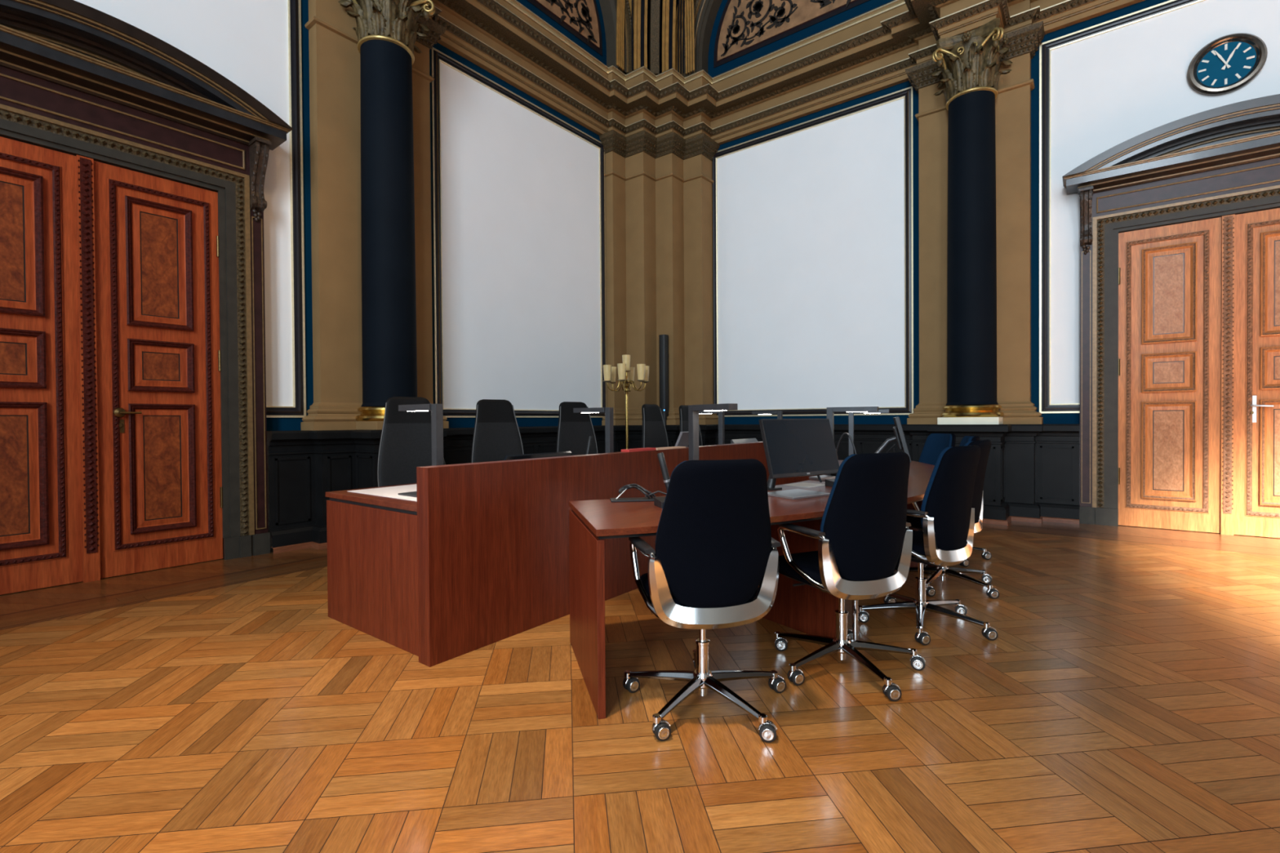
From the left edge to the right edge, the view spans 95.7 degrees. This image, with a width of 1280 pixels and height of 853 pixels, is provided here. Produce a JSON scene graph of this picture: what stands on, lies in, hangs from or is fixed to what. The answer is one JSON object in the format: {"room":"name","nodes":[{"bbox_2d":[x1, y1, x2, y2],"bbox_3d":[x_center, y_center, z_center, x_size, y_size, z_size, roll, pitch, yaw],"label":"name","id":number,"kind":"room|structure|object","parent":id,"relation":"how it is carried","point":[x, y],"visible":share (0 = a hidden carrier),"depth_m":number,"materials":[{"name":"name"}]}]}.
{"room":"courtroom","nodes":[
{"label":"courtroom","id":0,"kind":"room"},
{"bbox_2d":[74,0,600,550],"bbox_3d":[-4.421,-4.817,4.523,0.300,12.000,15.450,0,1,38],"label":"wall","id":1,"kind":"structure","parent":0,"point":[521,221],"depth_m":7.40,"materials":[{"name":"white paint"}]},
{"bbox_2d":[0,0,293,595],"bbox_3d":[-4.112,-0.927,4.332,0.390,4.220,2.687,0,1,38],"label":"door","id":2,"kind":"structure","parent":1,"relation":"in","point":[133,431],"depth_m":4.54,"materials":[{"name":"brown wood"}]},
{"bbox_2d":[266,0,306,417],"bbox_3d":[-4.273,-2.245,4.436,0.046,4.353,3.158,0,1,38],"label":"trim","id":3,"kind":"structure","parent":1,"relation":"attached to","point":[298,410],"depth_m":5.63,"materials":[{"name":"black paint"}]},
{"bbox_2d":[266,0,313,431],"bbox_3d":[-4.288,-2.250,4.448,0.008,4.615,3.310,0,1,38],"label":"trim","id":4,"kind":"structure","parent":1,"relation":"attached to","point":[272,424],"depth_m":5.73,"materials":[{"name":"blue paint"}]},
{"bbox_2d":[300,0,448,430],"bbox_3d":[-2.779,-2.268,6.150,0.305,4.595,1.500,0,1,38],"label":"pilaster","id":5,"kind":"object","parent":1,"relation":"attached to","point":[335,85],"depth_m":5.84,"materials":[{"name":"paint"}]},
{"bbox_2d":[429,42,606,427],"bbox_3d":[-1.488,-2.302,8.027,0.046,4.353,3.068,0,1,38],"label":"trim","id":6,"kind":"structure","parent":1,"relation":"attached to","point":[437,56],"depth_m":7.06,"materials":[{"name":"black paint"}]},
{"bbox_2d":[516,0,606,65],"bbox_3d":[-1.546,-6.653,7.940,0.032,2.080,3.440,0,1,38],"label":"trim","id":7,"kind":"structure","parent":1,"relation":"attached to","point":[581,21],"depth_m":8.73,"materials":[{"name":"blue paint"}]},
{"bbox_2d":[599,0,637,74],"bbox_3d":[-1.362,-6.830,7.795,0.520,2.425,4.140,0,1,38],"label":"trim","id":8,"kind":"structure","parent":1,"relation":"attached to","point":[608,7],"depth_m":9.18,"materials":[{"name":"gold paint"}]},
{"bbox_2d":[616,0,694,75],"bbox_3d":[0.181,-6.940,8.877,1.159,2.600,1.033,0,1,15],"label":"trim","id":9,"kind":"structure","parent":1,"relation":"attached to","point":[668,9],"depth_m":9.18,"materials":[{"name":"gold metal"}]},
{"bbox_2d":[270,515,1079,554],"bbox_3d":[0.534,1.090,7.639,8.477,0.052,3.517,0,1,-8],"label":"baseboard","id":10,"kind":"structure","parent":1,"relation":"attached to","point":[308,544],"depth_m":6.52,"materials":[{"name":"brown wood"}]},
{"bbox_2d":[0,520,1279,852],"bbox_3d":[1.437,1.264,0.076,15.020,0.150,15.450,0,1,38],"label":"floor","id":11,"kind":"structure","parent":0,"point":[1125,698],"depth_m":2.30,"materials":[{"name":"brown wood"}]},
{"bbox_2d":[377,396,431,486],"bbox_3d":[-1.672,0.466,4.351,0.714,1.400,0.692,-1,1,-36],"label":"chair","id":12,"kind":"object","parent":11,"relation":"on","point":[406,438],"visible":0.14,"depth_m":4.52,"materials":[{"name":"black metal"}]},
{"bbox_2d":[471,399,524,462],"bbox_3d":[-1.151,0.455,5.022,0.714,1.400,0.692,-1,1,-37],"label":"chair","id":13,"kind":"object","parent":11,"relation":"on","point":[496,433],"visible":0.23,"depth_m":5.22,"materials":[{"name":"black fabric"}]},
{"bbox_2d":[325,441,824,666],"bbox_3d":[0.147,0.655,5.302,1.175,0.976,5.358,0,1,38],"label":"bench","id":14,"kind":"object","parent":11,"relation":"on","point":[479,558],"visible":0.57,"depth_m":3.22,"materials":[{"name":"brown wood"}]},
{"bbox_2d":[398,491,417,497],"bbox_3d":[-1.265,0.394,3.379,0.240,0.010,0.180,0,1,38],"label":"tablet","id":15,"kind":"object","parent":14,"relation":"on","point":[413,494],"visible":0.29,"depth_m":3.35,"materials":[{"name":"metal"}]},
{"bbox_2d":[398,404,443,466],"bbox_3d":[-1.206,0.139,3.231,0.405,0.523,0.120,0,1,38],"label":"desk lamp","id":16,"kind":"object","parent":14,"relation":"on","point":[437,410],"visible":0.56,"depth_m":3.14,"materials":[{"name":"metal"}]},
{"bbox_2d":[503,451,571,460],"bbox_3d":[-0.712,0.283,3.847,0.220,0.215,0.560,0,1,38],"label":"monitor","id":17,"kind":"object","parent":14,"relation":"on","point":[511,457],"visible":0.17,"depth_m":3.77,"materials":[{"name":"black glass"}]},
{"bbox_2d":[586,435,591,454],"bbox_3d":[-0.393,0.227,4.225,0.070,0.313,0.118,0,1,38],"label":"table microphone","id":18,"kind":"object","parent":14,"relation":"on","point":[589,440],"visible":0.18,"depth_m":4.24,"materials":[{"name":"black plastic"}]},
{"bbox_2d":[573,407,613,453],"bbox_3d":[-0.331,0.121,4.359,0.405,0.523,0.120,0,1,38],"label":"desk lamp","id":19,"kind":"object","parent":14,"relation":"on","point":[609,431],"visible":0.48,"depth_m":4.26,"materials":[{"name":"metal"}]},
{"bbox_2d":[621,447,655,452],"bbox_3d":[-0.008,0.171,4.236,0.075,0.018,0.320,0,1,38],"label":"folder","id":20,"kind":"object","parent":14,"relation":"on","point":[646,448],"visible":1,"depth_m":4.18,"materials":[{"name":"cardboard"}]},
{"bbox_2d":[655,446,685,449],"bbox_3d":[0.215,0.169,4.525,0.085,0.012,0.390,0,1,38],"label":"paper stack","id":21,"kind":"object","parent":14,"relation":"on","point":[668,447],"visible":0.76,"depth_m":4.48,"materials":[{"name":"beige paper"}]},
{"bbox_2d":[675,431,688,447],"bbox_3d":[0.365,0.207,5.126,0.235,0.325,0.200,0,1,34],"label":"desk phone","id":22,"kind":"object","parent":14,"relation":"on","point":[682,440],"visible":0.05,"depth_m":5.06,"materials":[{"name":"grey plastic"}]},
{"bbox_2d":[698,410,724,444],"bbox_3d":[0.680,0.100,5.663,0.405,0.523,0.120,0,1,38],"label":"desk lamp","id":23,"kind":"object","parent":14,"relation":"on","point":[721,413],"visible":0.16,"depth_m":5.57,"materials":[{"name":"metal"}]},
{"bbox_2d":[730,438,757,444],"bbox_3d":[1.203,0.243,6.348,0.200,0.215,0.560,0,1,38],"label":"papers","id":24,"kind":"object","parent":14,"relation":"on","point":[746,440],"visible":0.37,"depth_m":6.33,"materials":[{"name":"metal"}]},
{"bbox_2d":[751,410,782,418],"bbox_3d":[1.502,0.083,6.721,0.405,0.523,0.120,0,1,38],"label":"desk lamp","id":25,"kind":"object","parent":14,"relation":"on","point":[780,413],"visible":0.51,"depth_m":6.67,"materials":[{"name":"metal"}]},
{"bbox_2d":[555,401,597,455],"bbox_3d":[-0.518,0.442,5.836,0.714,1.400,0.692,-1,1,-39],"label":"chair","id":26,"kind":"object","parent":11,"relation":"on","point":[574,429],"visible":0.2,"depth_m":6.03,"materials":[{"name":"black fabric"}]},
{"bbox_2d":[603,355,649,448],"bbox_3d":[-0.176,0.082,7.769,0.647,2.075,0.595,0,1,38],"label":"candelabrum","id":27,"kind":"object","parent":11,"relation":"on","point":[625,373],"visible":0.86,"depth_m":7.72,"materials":[{"name":"gold metal"}]},
{"bbox_2d":[603,364,611,380],"bbox_3d":[-0.432,-0.713,7.678,0.116,0.200,0.116,0,1,38],"label":"glass cup","id":28,"kind":"object","parent":27,"relation":"on","point":[606,368],"depth_m":7.64,"materials":[{"name":"beige glass"}]},
{"bbox_2d":[610,366,616,381],"bbox_3d":[-0.378,-0.716,7.937,0.116,0.200,0.116,0,1,38],"label":"glass cup","id":29,"kind":"object","parent":27,"relation":"on","point":[613,376],"depth_m":7.89,"materials":[{"name":"beige glass"}]},
{"bbox_2d":[617,363,626,378],"bbox_3d":[-0.235,-0.712,7.502,0.116,0.200,0.116,0,1,38],"label":"glass cup","id":30,"kind":"object","parent":27,"relation":"on","point":[621,366],"depth_m":7.46,"materials":[{"name":"beige glass"}]},
{"bbox_2d":[622,355,631,369],"bbox_3d":[-0.182,-0.855,7.759,0.116,0.200,0.116,0,1,38],"label":"glass cup","id":31,"kind":"object","parent":27,"relation":"on","point":[625,358],"depth_m":7.72,"materials":[{"name":"beige glass"}]},
{"bbox_2d":[627,367,635,381],"bbox_3d":[-0.127,-0.718,8.019,0.116,0.200,0.116,0,1,38],"label":"glass cup","id":32,"kind":"object","parent":27,"relation":"on","point":[630,374],"depth_m":7.98,"materials":[{"name":"beige glass"}]},
{"bbox_2d":[636,364,645,379],"bbox_3d":[0.016,-0.715,7.585,0.116,0.200,0.116,0,1,38],"label":"glass cup","id":33,"kind":"object","parent":27,"relation":"on","point":[641,368],"depth_m":7.54,"materials":[{"name":"beige glass"}]},
{"bbox_2d":[644,365,648,380],"bbox_3d":[0.070,-0.718,7.843,0.116,0.200,0.116,0,1,38],"label":"glass cup","id":34,"kind":"object","parent":27,"relation":"on","point":[646,371],"depth_m":7.80,"materials":[{"name":"beige glass"}]},
{"bbox_2d":[641,404,668,448],"bbox_3d":[0.363,0.424,6.966,0.692,1.400,0.714,0,1,39],"label":"chair","id":35,"kind":"object","parent":11,"relation":"on","point":[654,435],"visible":0.25,"depth_m":7.12,"materials":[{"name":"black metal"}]},
{"bbox_2d":[679,404,702,447],"bbox_3d":[0.860,0.414,7.606,0.692,1.400,0.714,0,1,39],"label":"chair","id":36,"kind":"object","parent":11,"relation":"on","point":[683,409],"visible":0.14,"depth_m":7.69,"materials":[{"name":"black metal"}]},
{"bbox_2d":[622,458,786,742],"bbox_3d":[0.302,0.647,2.456,0.698,1.050,0.709,-1,1,-12],"label":"swivel chair","id":37,"kind":"object","parent":11,"relation":"on","point":[715,546],"visible":1,"depth_m":2.22,"materials":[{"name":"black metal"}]},
{"bbox_2d":[568,460,934,719],"bbox_3d":[1.377,0.764,4.183,1.513,0.765,4.848,0,1,38],"label":"table","id":38,"kind":"object","parent":11,"relation":"on","point":[806,609],"visible":0.27,"depth_m":2.87,"materials":[{"name":"brown wood"}]},
{"bbox_2d":[609,497,653,502],"bbox_3d":[-0.030,0.397,3.143,0.260,0.010,0.100,0,1,-7],"label":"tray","id":39,"kind":"object","parent":38,"relation":"on","point":[639,499],"depth_m":3.10,"materials":[{"name":"black plastic"}]},
{"bbox_2d":[609,483,666,502],"bbox_3d":[0.038,0.355,3.142,0.409,0.093,0.134,0,1,1],"label":"headset","id":40,"kind":"object","parent":38,"relation":"on","point":[646,498],"visible":0.94,"depth_m":3.13,"materials":[{"name":"black plastic"}]},
{"bbox_2d":[653,452,670,508],"bbox_3d":[0.169,0.268,2.937,0.170,0.270,0.122,-1,1,-17],"label":"table microphone","id":41,"kind":"object","parent":38,"relation":"on","point":[659,502],"visible":0.59,"depth_m":2.95,"materials":[{"name":"black plastic"}]},
{"bbox_2d":[688,403,737,460],"bbox_3d":[0.391,0.136,3.298,0.120,0.523,0.405,-1,1,-34],"label":"desk lamp","id":42,"kind":"object","parent":38,"relation":"on","point":[693,410],"visible":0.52,"depth_m":3.38,"materials":[{"name":"metal"}]},
{"bbox_2d":[758,418,839,490],"bbox_3d":[0.966,0.171,3.656,0.600,0.439,0.256,-1,1,-32],"label":"monitor","id":43,"kind":"object","parent":38,"relation":"on","point":[793,447],"visible":0.93,"depth_m":3.57,"materials":[{"name":"black plastic"}]},
{"bbox_2d":[767,488,830,499],"bbox_3d":[0.893,0.387,3.319,0.319,0.014,0.245,-1,1,-34],"label":"paper","id":44,"kind":"object","parent":38,"relation":"on","point":[795,494],"visible":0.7,"depth_m":3.27,"materials":[{"name":"white paper"}]},
{"bbox_2d":[783,482,825,487],"bbox_3d":[1.095,0.386,3.827,0.229,0.002,0.194,-1,1,-39],"label":"paper sheet","id":45,"kind":"object","parent":38,"relation":"on","point":[801,484],"visible":0.86,"depth_m":3.81,"materials":[{"name":"white paper"}]},
{"bbox_2d":[808,475,835,479],"bbox_3d":[1.322,0.372,4.201,0.192,0.020,0.104,-1,1,-40],"label":"papers","id":46,"kind":"object","parent":38,"relation":"on","point":[822,477],"visible":0.78,"depth_m":4.17,"materials":[{"name":"white paper"}]},
{"bbox_2d":[825,448,838,486],"bbox_3d":[1.309,0.267,3.760,0.170,0.240,0.120,-1,1,-22],"label":"table microphone","id":47,"kind":"object","parent":38,"relation":"on","point":[829,482],"visible":0.07,"depth_m":3.75,"materials":[{"name":"black plastic"}]},
{"bbox_2d":[830,432,857,476],"bbox_3d":[1.500,0.205,4.219,0.210,0.324,0.084,0,1,38],"label":"headset","id":48,"kind":"object","parent":38,"relation":"on","point":[844,433],"visible":0.36,"depth_m":4.22,"materials":[{"name":"black plastic"}]},
{"bbox_2d":[826,406,878,477],"bbox_3d":[1.544,0.118,4.282,0.405,0.523,0.120,0,1,30],"label":"desk lamp","id":49,"kind":"object","parent":38,"relation":"on","point":[830,411],"visible":0.49,"depth_m":4.27,"materials":[{"name":"metal"}]},
{"bbox_2d":[848,408,888,455],"bbox_3d":[2.144,0.101,5.492,0.405,0.523,0.120,0,1,24],"label":"desk lamp","id":50,"kind":"object","parent":38,"relation":"on","point":[851,415],"visible":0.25,"depth_m":5.52,"materials":[{"name":"metal"}]},
{"bbox_2d":[875,417,911,462],"bbox_3d":[1.900,0.150,4.506,0.360,0.449,0.560,0,1,22],"label":"monitor","id":51,"kind":"object","parent":38,"relation":"on","point":[900,437],"visible":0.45,"depth_m":4.36,"materials":[{"name":"black plastic"}]},
{"bbox_2d":[773,452,925,701],"bbox_3d":[0.980,0.639,2.777,0.700,1.050,0.700,-1,1,-24],"label":"swivel chair","id":52,"kind":"object","parent":11,"relation":"on","point":[864,537],"visible":0.99,"depth_m":2.57,"materials":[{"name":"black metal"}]},
{"bbox_2d":[857,444,997,645],"bbox_3d":[1.672,0.628,3.362,0.698,1.050,0.705,-1,1,-38],"label":"swivel chair","id":53,"kind":"object","parent":11,"relation":"on","point":[947,515],"visible":0.94,"depth_m":3.13,"materials":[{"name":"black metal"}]},
{"bbox_2d":[918,432,955,465],"bbox_3d":[2.874,0.594,5.835,0.694,1.050,0.694,0,1,-8],"label":"swivel chair","id":54,"kind":"object","parent":11,"relation":"on","point":[935,443],"visible":0.15,"depth_m":5.90,"materials":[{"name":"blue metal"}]},
{"bbox_2d":[906,439,999,599],"bbox_3d":[2.165,0.617,4.121,0.681,1.050,0.717,-1,1,-44],"label":"swivel chair","id":55,"kind":"object","parent":11,"relation":"on","point":[984,445],"visible":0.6,"depth_m":3.99,"materials":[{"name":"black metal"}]},
{"bbox_2d":[959,435,991,567],"bbox_3d":[2.641,0.604,5.009,0.695,1.050,0.695,0,1,22],"label":"swivel chair","id":56,"kind":"object","parent":11,"relation":"on","point":[986,555],"visible":0.18,"depth_m":4.90,"materials":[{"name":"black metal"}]},
{"bbox_2d":[716,0,1279,505],"bbox_3d":[6.155,-4.905,5.906,14.720,12.000,0.300,0,1,38],"label":"wall","id":57,"kind":"structure","parent":0,"point":[811,222],"depth_m":8.08,"materials":[{"name":"white paint"}]},
{"bbox_2d":[599,129,719,425],"bbox_3d":[0.355,-2.322,9.256,1.990,4.595,0.453,0,1,-7],"label":"pilaster","id":58,"kind":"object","parent":57,"relation":"attached to","point":[659,191],"depth_m":9.33,"materials":[{"name":"paint"}]},
{"bbox_2d":[658,334,668,425],"bbox_3d":[0.392,-0.680,9.271,0.127,1.560,0.168,0,1,38],"label":"speaker","id":59,"kind":"object","parent":57,"relation":"attached to","point":[663,339],"visible":0.85,"depth_m":9.21},
{"bbox_2d":[268,423,1079,547],"bbox_3d":[0.706,0.540,6.471,6.645,1.075,6.842,0,1,38],"label":"trim","id":60,"kind":"structure","parent":57,"relation":"attached to","point":[1033,470],"depth_m":6.61,"materials":[{"name":"black wood"}]},
{"bbox_2d":[338,0,435,430],"bbox_3d":[-2.609,-2.255,5.999,0.859,4.570,0.859,0,1,38],"label":"column","id":61,"kind":"structure","parent":60,"relation":"on","point":[387,33],"depth_m":5.79,"materials":[{"name":"paint"}]},
{"bbox_2d":[930,17,1013,424],"bbox_3d":[3.984,-2.311,6.961,0.859,4.570,0.859,0,1,38],"label":"column","id":62,"kind":"structure","parent":60,"relation":"on","point":[971,64],"depth_m":6.75,"materials":[{"name":"paint"}]},
{"bbox_2d":[671,0,722,76],"bbox_3d":[2.279,-6.862,8.362,4.140,2.425,0.520,0,1,38],"label":"trim","id":63,"kind":"structure","parent":57,"relation":"attached to","point":[705,11],"depth_m":9.41,"materials":[{"name":"gold metal"}]},
{"bbox_2d":[416,0,1144,144],"bbox_3d":[1.387,-5.063,2.874,11.340,1.045,10.770,0,1,38],"label":"trim","id":64,"kind":"structure","parent":57,"relation":"attached to","point":[870,51],"depth_m":8.07,"materials":[{"name":"paint"}]},
{"bbox_2d":[707,0,893,77],"bbox_3d":[2.424,-6.687,8.549,3.440,2.080,0.032,0,1,38],"label":"trim","id":65,"kind":"structure","parent":57,"relation":"attached to","point":[744,31],"depth_m":8.93,"materials":[{"name":"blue paint"}]},
{"bbox_2d":[712,80,919,424],"bbox_3d":[2.404,-2.335,8.637,3.096,4.353,0.046,0,1,38],"label":"trim","id":66,"kind":"structure","parent":57,"relation":"attached to","point":[907,93],"depth_m":7.99,"materials":[{"name":"black paint"}]},
{"bbox_2d":[905,20,1044,424],"bbox_3d":[4.101,-2.326,7.157,1.465,4.595,0.305,0,1,38],"label":"trim","id":67,"kind":"structure","parent":57,"relation":"attached to","point":[1013,100],"depth_m":6.95,"materials":[{"name":"paint"}]},
{"bbox_2d":[1031,0,1168,423],"bbox_3d":[5.974,-2.336,5.893,3.314,4.615,0.008,0,1,38],"label":"trim","id":68,"kind":"structure","parent":57,"relation":"attached to","point":[1048,418],"depth_m":6.87,"materials":[{"name":"paint"}]},
{"bbox_2d":[1039,0,1204,413],"bbox_3d":[5.962,-2.331,5.878,3.146,4.353,0.046,0,1,38],"label":"trim","id":69,"kind":"structure","parent":57,"relation":"attached to","point":[1045,48],"depth_m":6.79,"materials":[{"name":"black paint"}]},
{"bbox_2d":[1062,93,1279,537],"bbox_3d":[5.866,-1.011,5.756,2.687,4.220,0.390,0,1,38],"label":"door","id":70,"kind":"structure","parent":57,"relation":"in","point":[1180,219],"depth_m":6.03,"materials":[{"name":"brown wood"}]},
{"bbox_2d":[1186,32,1267,94],"bbox_3d":[5.933,-3.668,5.863,0.576,0.576,0.072,0,1,38],"label":"wall clock","id":71,"kind":"object","parent":57,"relation":"attached to","point":[1229,62],"visible":1,"depth_m":5.85,"materials":[{"name":"metal"}]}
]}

